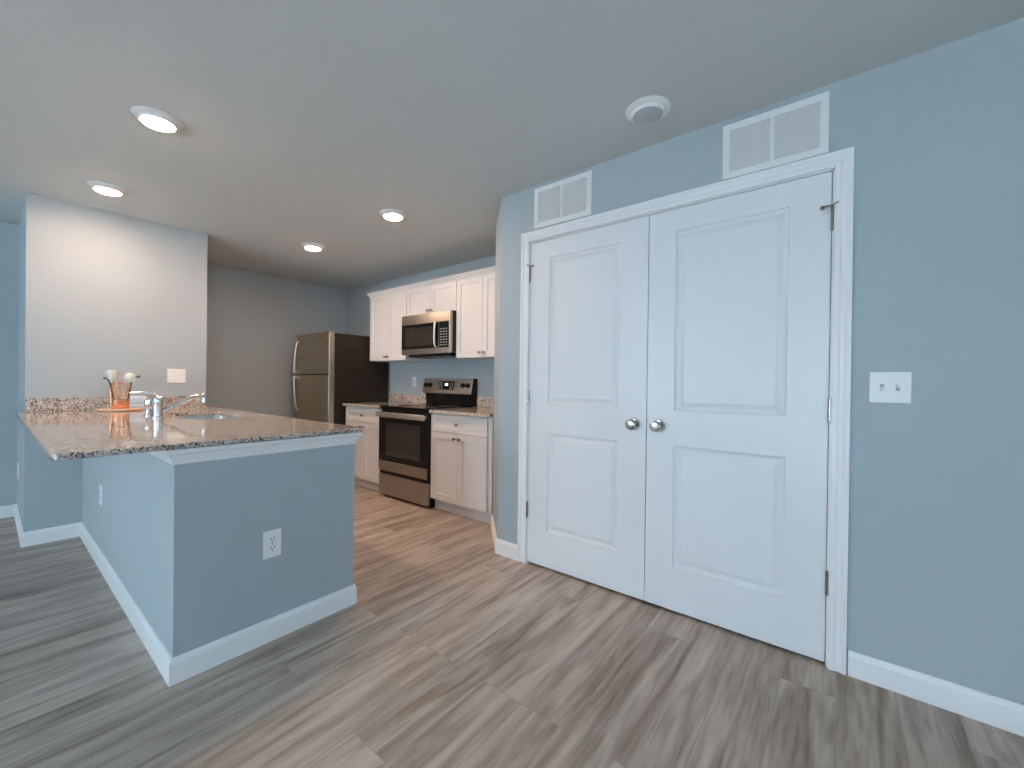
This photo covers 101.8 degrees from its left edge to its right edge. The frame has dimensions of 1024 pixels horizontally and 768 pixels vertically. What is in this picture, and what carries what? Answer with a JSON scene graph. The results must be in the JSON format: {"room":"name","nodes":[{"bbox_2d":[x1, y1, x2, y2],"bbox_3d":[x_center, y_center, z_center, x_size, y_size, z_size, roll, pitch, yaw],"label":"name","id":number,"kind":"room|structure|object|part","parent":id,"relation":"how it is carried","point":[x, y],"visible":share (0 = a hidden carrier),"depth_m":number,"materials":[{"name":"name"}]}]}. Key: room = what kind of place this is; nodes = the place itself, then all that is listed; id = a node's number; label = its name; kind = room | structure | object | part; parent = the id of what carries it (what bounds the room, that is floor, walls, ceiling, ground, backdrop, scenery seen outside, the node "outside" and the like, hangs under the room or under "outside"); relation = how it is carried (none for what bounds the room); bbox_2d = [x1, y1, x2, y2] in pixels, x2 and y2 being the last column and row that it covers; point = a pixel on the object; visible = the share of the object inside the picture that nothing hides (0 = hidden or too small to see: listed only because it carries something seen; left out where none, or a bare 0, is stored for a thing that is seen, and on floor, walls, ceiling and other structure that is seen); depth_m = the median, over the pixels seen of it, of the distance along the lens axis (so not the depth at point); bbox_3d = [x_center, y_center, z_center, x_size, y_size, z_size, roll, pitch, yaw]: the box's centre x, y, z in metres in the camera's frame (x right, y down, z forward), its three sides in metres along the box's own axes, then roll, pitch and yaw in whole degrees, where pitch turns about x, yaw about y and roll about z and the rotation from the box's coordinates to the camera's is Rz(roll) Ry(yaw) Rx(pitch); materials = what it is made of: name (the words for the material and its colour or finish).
{"room":"open-plan kitchen","nodes":[
{"label":"open-plan kitchen","id":0,"kind":"room"},
{"bbox_2d":[17,192,207,531],"bbox_3d":[-3.424,-0.104,3.586,1.020,2.440,1.041,1,0,38],"label":"wall","id":1,"kind":"structure","parent":0,"point":[99,291],"depth_m":3.13,"materials":[{"name":"grey paint"}]},
{"bbox_2d":[17,463,18,478],"bbox_3d":[-3.940,0.691,3.319,0.076,0.122,0.009,1,0,38],"label":"outlet","id":2,"kind":"object","parent":1,"relation":"attached to","point":[17,463],"visible":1,"depth_m":3.30,"materials":[{"name":"white plastic"}]},
{"bbox_2d":[25,396,205,411],"bbox_3d":[-3.019,0.149,3.265,0.020,0.097,1.035,1,0,38],"label":"backsplash","id":3,"kind":"structure","parent":1,"relation":"attached to","point":[81,403],"depth_m":3.06,"materials":[{"name":"stone"}]},
{"bbox_2d":[167,369,185,382],"bbox_3d":[-2.827,-0.069,3.510,0.013,0.118,0.124,1,0,38],"label":"light switch","id":4,"kind":"object","parent":1,"relation":"attached to","point":[173,375],"visible":1,"depth_m":3.51,"materials":[{"name":"white plastic"}]},
{"bbox_2d":[0,504,356,686],"bbox_3d":[-4.125,1.063,2.157,6.401,0.100,2.606,1,0,-15],"label":"baseboard","id":5,"kind":"structure","parent":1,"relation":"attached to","point":[174,670],"depth_m":1.92,"materials":[{"name":"white paint"}]},
{"bbox_2d":[0,221,348,505],"bbox_3d":[-4.623,-0.116,2.986,0.120,2.440,7.560,1,0,38],"label":"wall","id":6,"kind":"structure","parent":0,"point":[255,320],"depth_m":4.79,"materials":[{"name":"grey paint"}]},
{"bbox_2d":[82,444,354,656],"bbox_3d":[-2.007,0.690,2.637,2.400,0.895,0.754,1,0,38],"label":"wall","id":7,"kind":"structure","parent":0,"point":[185,541],"depth_m":1.85,"materials":[{"name":"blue paint"}]},
{"bbox_2d":[99,484,102,505],"bbox_3d":[-2.549,0.688,2.579,0.076,0.122,0.009,1,0,38],"label":"outlet","id":8,"kind":"object","parent":7,"relation":"attached to","point":[100,485],"visible":1,"depth_m":2.57,"materials":[{"name":"white plastic"}]},
{"bbox_2d":[147,432,362,464],"bbox_3d":[-1.990,0.267,2.626,2.430,0.059,0.814,1,0,38],"label":"trim","id":9,"kind":"structure","parent":7,"relation":"attached to","point":[209,453],"depth_m":1.79,"materials":[{"name":"white paint"}]},
{"bbox_2d":[263,528,280,559],"bbox_3d":[-1.077,0.718,1.871,0.009,0.122,0.076,1,0,38],"label":"outlet","id":10,"kind":"object","parent":7,"relation":"attached to","point":[272,538],"visible":1,"depth_m":1.87,"materials":[{"name":"white plastic"}]},
{"bbox_2d":[268,544,275,551],"bbox_3d":[-1.076,0.737,1.870,0.004,0.028,0.033,1,0,38],"label":"socket","id":11,"kind":"object","parent":10,"relation":"attached to","point":[271,547],"depth_m":1.87,"materials":[{"name":"grey plastic"}]},
{"bbox_2d":[269,536,276,542],"bbox_3d":[-1.075,0.698,1.870,0.004,0.028,0.033,1,0,38],"label":"socket","id":12,"kind":"object","parent":10,"relation":"attached to","point":[272,539],"depth_m":1.87,"materials":[{"name":"grey plastic"}]},
{"bbox_2d":[349,255,495,401],"bbox_3d":[-0.990,-0.079,4.883,3.435,2.440,0.120,1,0,38],"label":"wall","id":13,"kind":"structure","parent":0,"point":[400,374],"depth_m":4.86,"materials":[{"name":"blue paint"}]},
{"bbox_2d":[370,291,428,362],"bbox_3d":[-1.328,-0.647,4.854,0.690,0.764,0.350,1,0,38],"label":"upper cabinet","id":14,"kind":"object","parent":13,"relation":"attached to","point":[387,311],"visible":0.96,"depth_m":4.74,"materials":[{"name":"white paint"}]},
{"bbox_3d":[-1.548,-0.649,4.853,0.340,0.758,0.020,1,0,38],"label":"door","id":15,"kind":"part","parent":14,"relation":"part of","materials":[{"name":"white paint"}]},
{"bbox_3d":[-1.278,-0.645,4.640,0.340,0.758,0.020,1,0,38],"label":"door","id":16,"kind":"part","parent":14,"relation":"part of","materials":[{"name":"white paint"}]},
{"bbox_2d":[390,393,425,403],"bbox_3d":[-1.238,0.172,4.988,0.709,0.102,0.020,1,0,38],"label":"backsplash","id":17,"kind":"structure","parent":13,"relation":"attached to","point":[408,398],"depth_m":4.98,"materials":[{"name":"stone"}]},
{"bbox_2d":[412,377,416,386],"bbox_3d":[-1.158,-0.026,4.933,0.072,0.118,0.009,1,0,38],"label":"outlet","id":18,"kind":"object","parent":13,"relation":"attached to","point":[413,378],"visible":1,"depth_m":4.93,"materials":[{"name":"white plastic"}]},
{"bbox_2d":[407,281,456,315],"bbox_3d":[-0.751,-0.869,4.400,0.768,0.301,0.350,1,0,38],"label":"upper cabinet","id":19,"kind":"object","parent":13,"relation":"attached to","point":[439,297],"visible":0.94,"depth_m":4.26,"materials":[{"name":"white paint"}]},
{"bbox_3d":[-0.986,-0.872,4.411,0.380,0.295,0.020,1,0,38],"label":"door","id":20,"kind":"part","parent":19,"relation":"part of","materials":[{"name":"white paint"}]},
{"bbox_2d":[401,310,456,357],"bbox_3d":[-0.779,-0.499,4.359,0.752,0.435,0.446,1,0,38],"label":"microwave","id":21,"kind":"object","parent":19,"relation":"attached to","point":[427,335],"visible":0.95,"depth_m":4.17,"materials":[{"name":"silver metal"}]},
{"bbox_3d":[-0.949,-0.488,4.265,0.578,0.254,0.005,1,0,38],"label":"door glass","id":22,"kind":"part","parent":21,"relation":"part of","materials":[{"name":"black glass"}]},
{"bbox_3d":[-0.754,-0.490,4.086,0.022,0.270,0.048,1,0,38],"label":"handle","id":23,"kind":"part","parent":21,"relation":"part of","materials":[{"name":"silver metal"}]},
{"bbox_2d":[366,266,495,297],"bbox_3d":[-0.751,-1.035,4.397,2.221,0.050,0.356,1,0,38],"label":"crown molding","id":24,"kind":"structure","parent":19,"relation":"attached to","point":[488,270],"depth_m":4.20,"materials":[{"name":"white paint"}]},
{"bbox_3d":[-0.686,-0.868,4.174,0.380,0.295,0.020,1,0,38],"label":"door","id":25,"kind":"part","parent":19,"relation":"part of","materials":[{"name":"white paint"}]},
{"bbox_2d":[456,273,494,359],"bbox_3d":[-0.179,-0.629,3.948,0.692,0.764,0.350,1,0,38],"label":"upper cabinet","id":26,"kind":"object","parent":13,"relation":"attached to","point":[475,316],"visible":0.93,"depth_m":3.89,"materials":[{"name":"white paint"}]},
{"bbox_3d":[-0.400,-0.631,3.947,0.342,0.758,0.020,1,0,38],"label":"door","id":27,"kind":"part","parent":26,"relation":"part of","materials":[{"name":"white paint"}]},
{"bbox_3d":[-0.129,-0.627,3.733,0.342,0.758,0.020,1,0,38],"label":"door","id":28,"kind":"part","parent":26,"relation":"part of","materials":[{"name":"white paint"}]},
{"bbox_2d":[477,397,493,407],"bbox_3d":[-0.071,0.190,4.067,0.728,0.102,0.020,1,0,38],"label":"backsplash","id":29,"kind":"structure","parent":13,"relation":"attached to","point":[486,402],"depth_m":4.21,"materials":[{"name":"stone"}]},
{"bbox_2d":[0,0,1023,289],"bbox_3d":[-1.177,-1.342,0.274,9.020,0.120,7.760,1,0,38],"label":"ceiling","id":30,"kind":"structure","parent":0,"point":[303,121],"depth_m":1.84,"materials":[{"name":"white paint"}]},
{"bbox_2d":[86,181,127,195],"bbox_3d":[-2.701,-1.294,2.782,0.200,0.034,0.200,1,0,38],"label":"recessed light","id":31,"kind":"object","parent":30,"relation":"in","point":[106,188],"visible":1,"depth_m":2.75,"materials":[{"name":"white plastic"}]},
{"bbox_2d":[130,105,183,132],"bbox_3d":[-1.731,-1.279,2.035,0.200,0.034,0.200,1,0,38],"label":"recessed light","id":32,"kind":"object","parent":30,"relation":"in","point":[154,118],"visible":1,"depth_m":2.00,"materials":[{"name":"white plastic"}]},
{"bbox_2d":[301,242,324,250],"bbox_3d":[-1.884,-1.289,3.940,0.200,0.034,0.200,1,0,38],"label":"recessed light","id":33,"kind":"object","parent":30,"relation":"in","point":[307,245],"visible":1,"depth_m":3.89,"materials":[{"name":"white plastic"}]},
{"bbox_2d":[379,208,406,220],"bbox_3d":[-0.902,-1.274,3.158,0.200,0.034,0.200,1,0,38],"label":"recessed light","id":34,"kind":"object","parent":30,"relation":"in","point":[388,213],"visible":1,"depth_m":3.11,"materials":[{"name":"white plastic"}]},
{"bbox_2d":[626,95,670,124],"bbox_3d":[0.628,-1.250,1.925,0.200,0.034,0.200,1,0,38],"label":"smoke detector","id":35,"kind":"object","parent":30,"relation":"in","point":[646,110],"visible":1,"depth_m":1.89,"materials":[{"name":"white plastic"}]},
{"bbox_2d":[0,484,1023,767],"bbox_3d":[-1.209,1.218,0.284,9.020,0.120,7.760,1,0,38],"label":"floor","id":36,"kind":"structure","parent":0,"point":[452,651],"depth_m":1.60,"materials":[{"name":"brown wood"}]},
{"bbox_2d":[293,330,387,424],"bbox_3d":[-2.119,0.263,5.134,0.783,1.727,0.833,1,0,38],"label":"refrigerator","id":37,"kind":"object","parent":36,"relation":"on","point":[336,369],"visible":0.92,"depth_m":4.83,"materials":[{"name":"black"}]},
{"bbox_3d":[-2.620,0.114,5.047,0.024,0.427,0.074,1,0,38],"label":"handle","id":38,"kind":"part","parent":37,"relation":"part of","materials":[{"name":"silver metal"}]},
{"bbox_3d":[-2.615,-0.329,5.045,0.024,0.396,0.074,1,0,38],"label":"handle","id":39,"kind":"part","parent":37,"relation":"part of","materials":[{"name":"silver metal"}]},
{"bbox_3d":[-2.312,-0.353,4.878,0.782,0.475,0.066,1,0,38],"label":"freezer door","id":40,"kind":"part","parent":37,"relation":"part of","materials":[{"name":"silver metal"}]},
{"bbox_3d":[-2.322,0.473,4.882,0.782,1.153,0.066,1,0,38],"label":"fresh food door","id":41,"kind":"part","parent":37,"relation":"part of","materials":[{"name":"silver metal"}]},
{"bbox_2d":[346,406,381,490],"bbox_3d":[-1.433,0.695,4.734,0.692,0.884,0.649,1,0,38],"label":"base cabinet","id":42,"kind":"object","parent":36,"relation":"on","point":[366,471],"visible":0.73,"depth_m":4.47,"materials":[{"name":"white paint"}]},
{"bbox_3d":[-1.746,0.720,4.615,0.340,0.609,0.020,1,0,38],"label":"door","id":43,"kind":"part","parent":42,"relation":"part of","materials":[{"name":"white paint"}]},
{"bbox_3d":[-1.606,0.338,4.508,0.684,0.150,0.020,1,0,38],"label":"drawer","id":44,"kind":"part","parent":42,"relation":"part of","materials":[{"name":"white paint"}]},
{"bbox_3d":[-1.476,0.724,4.403,0.340,0.609,0.020,1,0,38],"label":"door","id":45,"kind":"part","parent":42,"relation":"part of","materials":[{"name":"white paint"}]},
{"bbox_2d":[343,393,425,408],"bbox_3d":[-1.434,0.185,4.740,0.711,0.132,0.652,1,0,38],"label":"countertop","id":46,"kind":"structure","parent":42,"relation":"on","point":[395,399],"depth_m":4.87,"materials":[{"name":"stone"}]},
{"bbox_2d":[375,378,476,507],"bbox_3d":[-0.881,0.543,4.258,0.765,1.205,0.697,1,0,38],"label":"range","id":47,"kind":"object","parent":36,"relation":"on","point":[404,461],"visible":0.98,"depth_m":4.07,"materials":[{"name":"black metal"}]},
{"bbox_3d":[-1.080,0.306,4.005,0.760,0.052,0.050,1,0,38],"label":"handle","id":48,"kind":"part","parent":47,"relation":"part of","materials":[{"name":"silver metal"}]},
{"bbox_3d":[-1.069,0.822,4.023,0.752,0.100,0.004,1,0,38],"label":"panel","id":49,"kind":"part","parent":47,"relation":"part of","materials":[{"name":"silver metal"}]},
{"bbox_3d":[-1.059,1.012,4.040,0.752,0.205,0.030,1,0,38],"label":"storage drawer","id":50,"kind":"part","parent":47,"relation":"part of","materials":[{"name":"silver metal"}]},
{"bbox_3d":[-1.056,0.577,4.035,0.752,0.590,0.030,1,0,38],"label":"oven door","id":51,"kind":"part","parent":47,"relation":"part of","materials":[{"name":"black glass"}]},
{"bbox_2d":[380,403,471,410],"bbox_3d":[-0.877,0.232,4.254,0.762,0.018,0.581,1,0,38],"label":"cooktop","id":52,"kind":"object","parent":47,"relation":"in","point":[428,406],"depth_m":4.18,"materials":[{"name":"grey glass"}]},
{"bbox_3d":[-0.702,0.023,4.472,0.752,0.157,0.037,1,0,38],"label":"control panel","id":53,"kind":"part","parent":47,"relation":"part of","materials":[{"name":"silver metal"}]},
{"bbox_2d":[430,413,493,523],"bbox_3d":[-0.277,0.713,3.821,0.728,0.884,0.649,1,0,38],"label":"base cabinet","id":54,"kind":"object","parent":36,"relation":"on","point":[461,446],"visible":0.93,"depth_m":3.57,"materials":[{"name":"white paint"}]},
{"bbox_3d":[-0.604,0.738,3.715,0.340,0.609,0.020,1,0,38],"label":"door","id":55,"kind":"part","parent":54,"relation":"part of","materials":[{"name":"white paint"}]},
{"bbox_3d":[-0.465,0.356,3.607,0.682,0.150,0.020,1,0,38],"label":"drawer","id":56,"kind":"part","parent":54,"relation":"part of","materials":[{"name":"white paint"}]},
{"bbox_2d":[429,397,493,417],"bbox_3d":[-0.267,0.204,3.820,0.730,0.132,0.652,1,0,38],"label":"countertop","id":57,"kind":"structure","parent":54,"relation":"on","point":[485,405],"depth_m":3.75,"materials":[{"name":"stone"}]},
{"bbox_3d":[-0.336,0.742,3.502,0.340,0.609,0.020,1,0,38],"label":"door","id":58,"kind":"part","parent":54,"relation":"part of","materials":[{"name":"white paint"}]},
{"bbox_3d":[-2.086,0.685,2.791,0.980,0.902,0.663,1,0,38],"label":"base cabinet","id":59,"kind":"object","parent":36,"relation":"on","visible":0},
{"bbox_2d":[15,396,361,460],"bbox_3d":[-2.077,0.175,2.514,2.428,0.119,1.114,1,0,38],"label":"countertop","id":60,"kind":"structure","parent":59,"relation":"on","point":[63,428],"depth_m":2.09,"materials":[{"name":"stone"}]},
{"bbox_2d":[97,407,142,411],"bbox_3d":[-2.934,0.191,3.123,0.250,0.016,0.250,1,0,38],"label":"serving board","id":61,"kind":"object","parent":60,"relation":"on","point":[131,408],"visible":0.9,"depth_m":3.04,"materials":[{"name":"beige wood"}]},
{"bbox_2d":[110,383,130,408],"bbox_3d":[-2.934,0.089,3.120,0.122,0.187,0.122,1,0,38],"label":"utensil basket","id":62,"kind":"object","parent":61,"relation":"on","point":[122,404],"visible":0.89,"depth_m":3.09,"materials":[{"name":"orange metal"}]},
{"bbox_2d":[103,377,114,400],"bbox_3d":[-2.952,0.064,3.056,0.020,0.230,0.075,1,0,28],"label":"spoon","id":63,"kind":"object","parent":62,"relation":"in","point":[103,377],"visible":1,"depth_m":3.05,"materials":[{"name":"grey"}]},
{"bbox_2d":[105,370,115,400],"bbox_3d":[-2.943,0.039,3.059,0.070,0.282,0.063,1,0,-37],"label":"spoon","id":64,"kind":"object","parent":62,"relation":"in","point":[108,373],"visible":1,"depth_m":3.04,"materials":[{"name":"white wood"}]},
{"bbox_2d":[109,370,117,400],"bbox_3d":[-2.971,0.035,3.117,0.048,0.286,0.052,1,0,-7],"label":"spatula","id":65,"kind":"object","parent":62,"relation":"in","point":[113,372],"visible":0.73,"depth_m":3.12,"materials":[{"name":"brown wood"}]},
{"bbox_2d":[117,372,123,400],"bbox_3d":[-2.938,0.045,3.128,0.046,0.266,0.046,1,0,38],"label":"whisk","id":66,"kind":"object","parent":62,"relation":"in","point":[120,372],"visible":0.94,"depth_m":3.12,"materials":[{"name":"brown wood"}]},
{"bbox_3d":[-2.937,0.085,3.126,0.009,0.188,0.013,1,0,-29],"label":"handle","id":67,"kind":"part","parent":66,"relation":"part of","materials":[{"name":"brown wood"}]},
{"bbox_2d":[111,400,129,407],"bbox_3d":[-2.935,0.153,3.120,0.103,0.059,0.103,1,0,38],"label":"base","id":68,"kind":"object","parent":62,"relation":"on","point":[114,404],"depth_m":3.09,"materials":[{"name":"orange metal"}]},
{"bbox_2d":[123,373,135,400],"bbox_3d":[-2.891,0.047,3.147,0.074,0.264,0.074,1,0,38],"label":"ladle","id":69,"kind":"object","parent":62,"relation":"in","point":[128,378],"visible":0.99,"depth_m":3.13,"materials":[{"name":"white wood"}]},
{"bbox_2d":[127,375,139,400],"bbox_3d":[-2.870,0.057,3.151,0.018,0.246,0.086,1,0,43],"label":"ladle","id":70,"kind":"object","parent":62,"relation":"in","point":[139,375],"visible":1,"depth_m":3.13,"materials":[{"name":"grey metal"}]},
{"bbox_2d":[124,396,145,408],"bbox_3d":[-2.958,0.146,3.269,0.044,0.104,0.130,1,0,38],"label":"folded cloth","id":71,"kind":"object","parent":60,"relation":"on","point":[135,401],"visible":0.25,"depth_m":3.26,"materials":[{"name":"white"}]},
{"bbox_2d":[143,399,152,415],"bbox_3d":[-2.381,0.152,2.734,0.060,0.112,0.060,1,0,38],"label":"sprayer","id":72,"kind":"object","parent":60,"relation":"on","point":[148,405],"visible":0.79,"depth_m":2.71,"materials":[{"name":"silver metal"}]},
{"bbox_2d":[130,391,205,417],"bbox_3d":[-2.158,0.128,2.627,0.067,0.165,0.373,1,0,38],"label":"faucet","id":73,"kind":"object","parent":60,"relation":"on","point":[158,400],"visible":1,"depth_m":2.58,"materials":[{"name":"silver metal"}]},
{"bbox_3d":[-2.239,0.064,2.539,0.134,0.037,0.018,1,0,-43],"label":"lever","id":74,"kind":"part","parent":73,"relation":"part of","materials":[{"name":"silver metal"}]},
{"bbox_3d":[-2.107,0.123,2.674,0.025,0.127,0.236,1,0,44],"label":"spout","id":75,"kind":"part","parent":73,"relation":"part of","materials":[{"name":"silver metal"}]},
{"bbox_2d":[177,414,243,419],"bbox_3d":[-2.066,0.325,2.845,0.796,0.181,0.428,1,0,38],"label":"sink","id":76,"kind":"object","parent":60,"relation":"in","point":[207,416],"visible":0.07,"depth_m":3.12,"materials":[{"name":"silver metal"}]},
{"bbox_2d":[492,17,1023,704],"bbox_3d":[2.118,-0.027,1.800,5.505,2.440,1.070,1,0,38],"label":"wall","id":77,"kind":"structure","parent":0,"point":[935,585],"depth_m":1.56,"materials":[{"name":"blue paint"}]},
{"bbox_2d":[491,514,516,560],"bbox_3d":[-0.114,1.110,3.045,0.117,0.100,0.671,1,0,-18],"label":"baseboard","id":78,"kind":"structure","parent":77,"relation":"attached to","point":[504,548],"depth_m":2.82,"materials":[{"name":"white paint"}]},
{"bbox_2d":[534,170,591,228],"bbox_3d":[0.304,-1.119,2.550,0.405,0.256,0.011,1,0,38],"label":"air vent","id":79,"kind":"object","parent":77,"relation":"in","point":[570,198],"visible":1,"depth_m":2.54,"materials":[{"name":"white plastic"}]},
{"bbox_2d":[526,216,649,599],"bbox_3d":[0.394,0.125,2.454,0.794,2.055,0.106,1,0,38],"label":"door","id":80,"kind":"structure","parent":77,"relation":"in","point":[587,395],"depth_m":2.43,"materials":[{"name":"white paint"}]},
{"bbox_3d":[0.644,0.217,2.234,0.066,0.066,0.071,1,0,38],"label":"knob","id":81,"kind":"part","parent":80,"relation":"part of","materials":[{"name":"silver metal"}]},
{"bbox_2d":[517,146,853,674],"bbox_3d":[0.751,0.102,2.261,1.684,2.144,0.138,1,0,38],"label":"trim","id":82,"kind":"structure","parent":77,"relation":"attached to","point":[840,163],"depth_m":1.73,"materials":[{"name":"white paint"}]},
{"bbox_2d":[644,172,838,661],"bbox_3d":[1.020,0.135,1.960,0.794,2.055,0.106,1,0,38],"label":"door","id":83,"kind":"structure","parent":77,"relation":"in","point":[739,402],"depth_m":1.94,"materials":[{"name":"white paint"}]},
{"bbox_3d":[0.747,0.218,2.152,0.066,0.066,0.071,1,0,38],"label":"knob","id":84,"kind":"part","parent":83,"relation":"part of","materials":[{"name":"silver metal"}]},
{"bbox_2d":[722,91,829,180],"bbox_3d":[1.168,-1.099,1.867,0.405,0.256,0.011,1,0,38],"label":"air vent","id":85,"kind":"object","parent":77,"relation":"in","point":[799,130],"visible":1,"depth_m":1.85,"materials":[{"name":"white plastic"}]},
{"bbox_2d":[869,372,911,402],"bbox_3d":[1.468,0.013,1.617,0.122,0.120,0.022,1,0,38],"label":"light switch","id":86,"kind":"object","parent":77,"relation":"attached to","point":[884,387],"visible":1,"depth_m":1.62,"materials":[{"name":"white plastic"}]},
{"bbox_2d":[848,650,1023,736],"bbox_3d":[2.609,1.153,0.715,3.162,0.100,0.014,1,0,38],"label":"baseboard","id":87,"kind":"structure","parent":77,"relation":"attached to","point":[992,710],"depth_m":1.53,"materials":[{"name":"white paint"}]},
{"bbox_2d":[826,181,832,569],"bbox_3d":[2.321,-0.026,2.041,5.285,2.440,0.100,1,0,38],"label":"door frame","id":88,"kind":"structure","parent":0,"point":[832,181],"depth_m":2.38,"materials":[{"name":"grey paint"}]}
]}

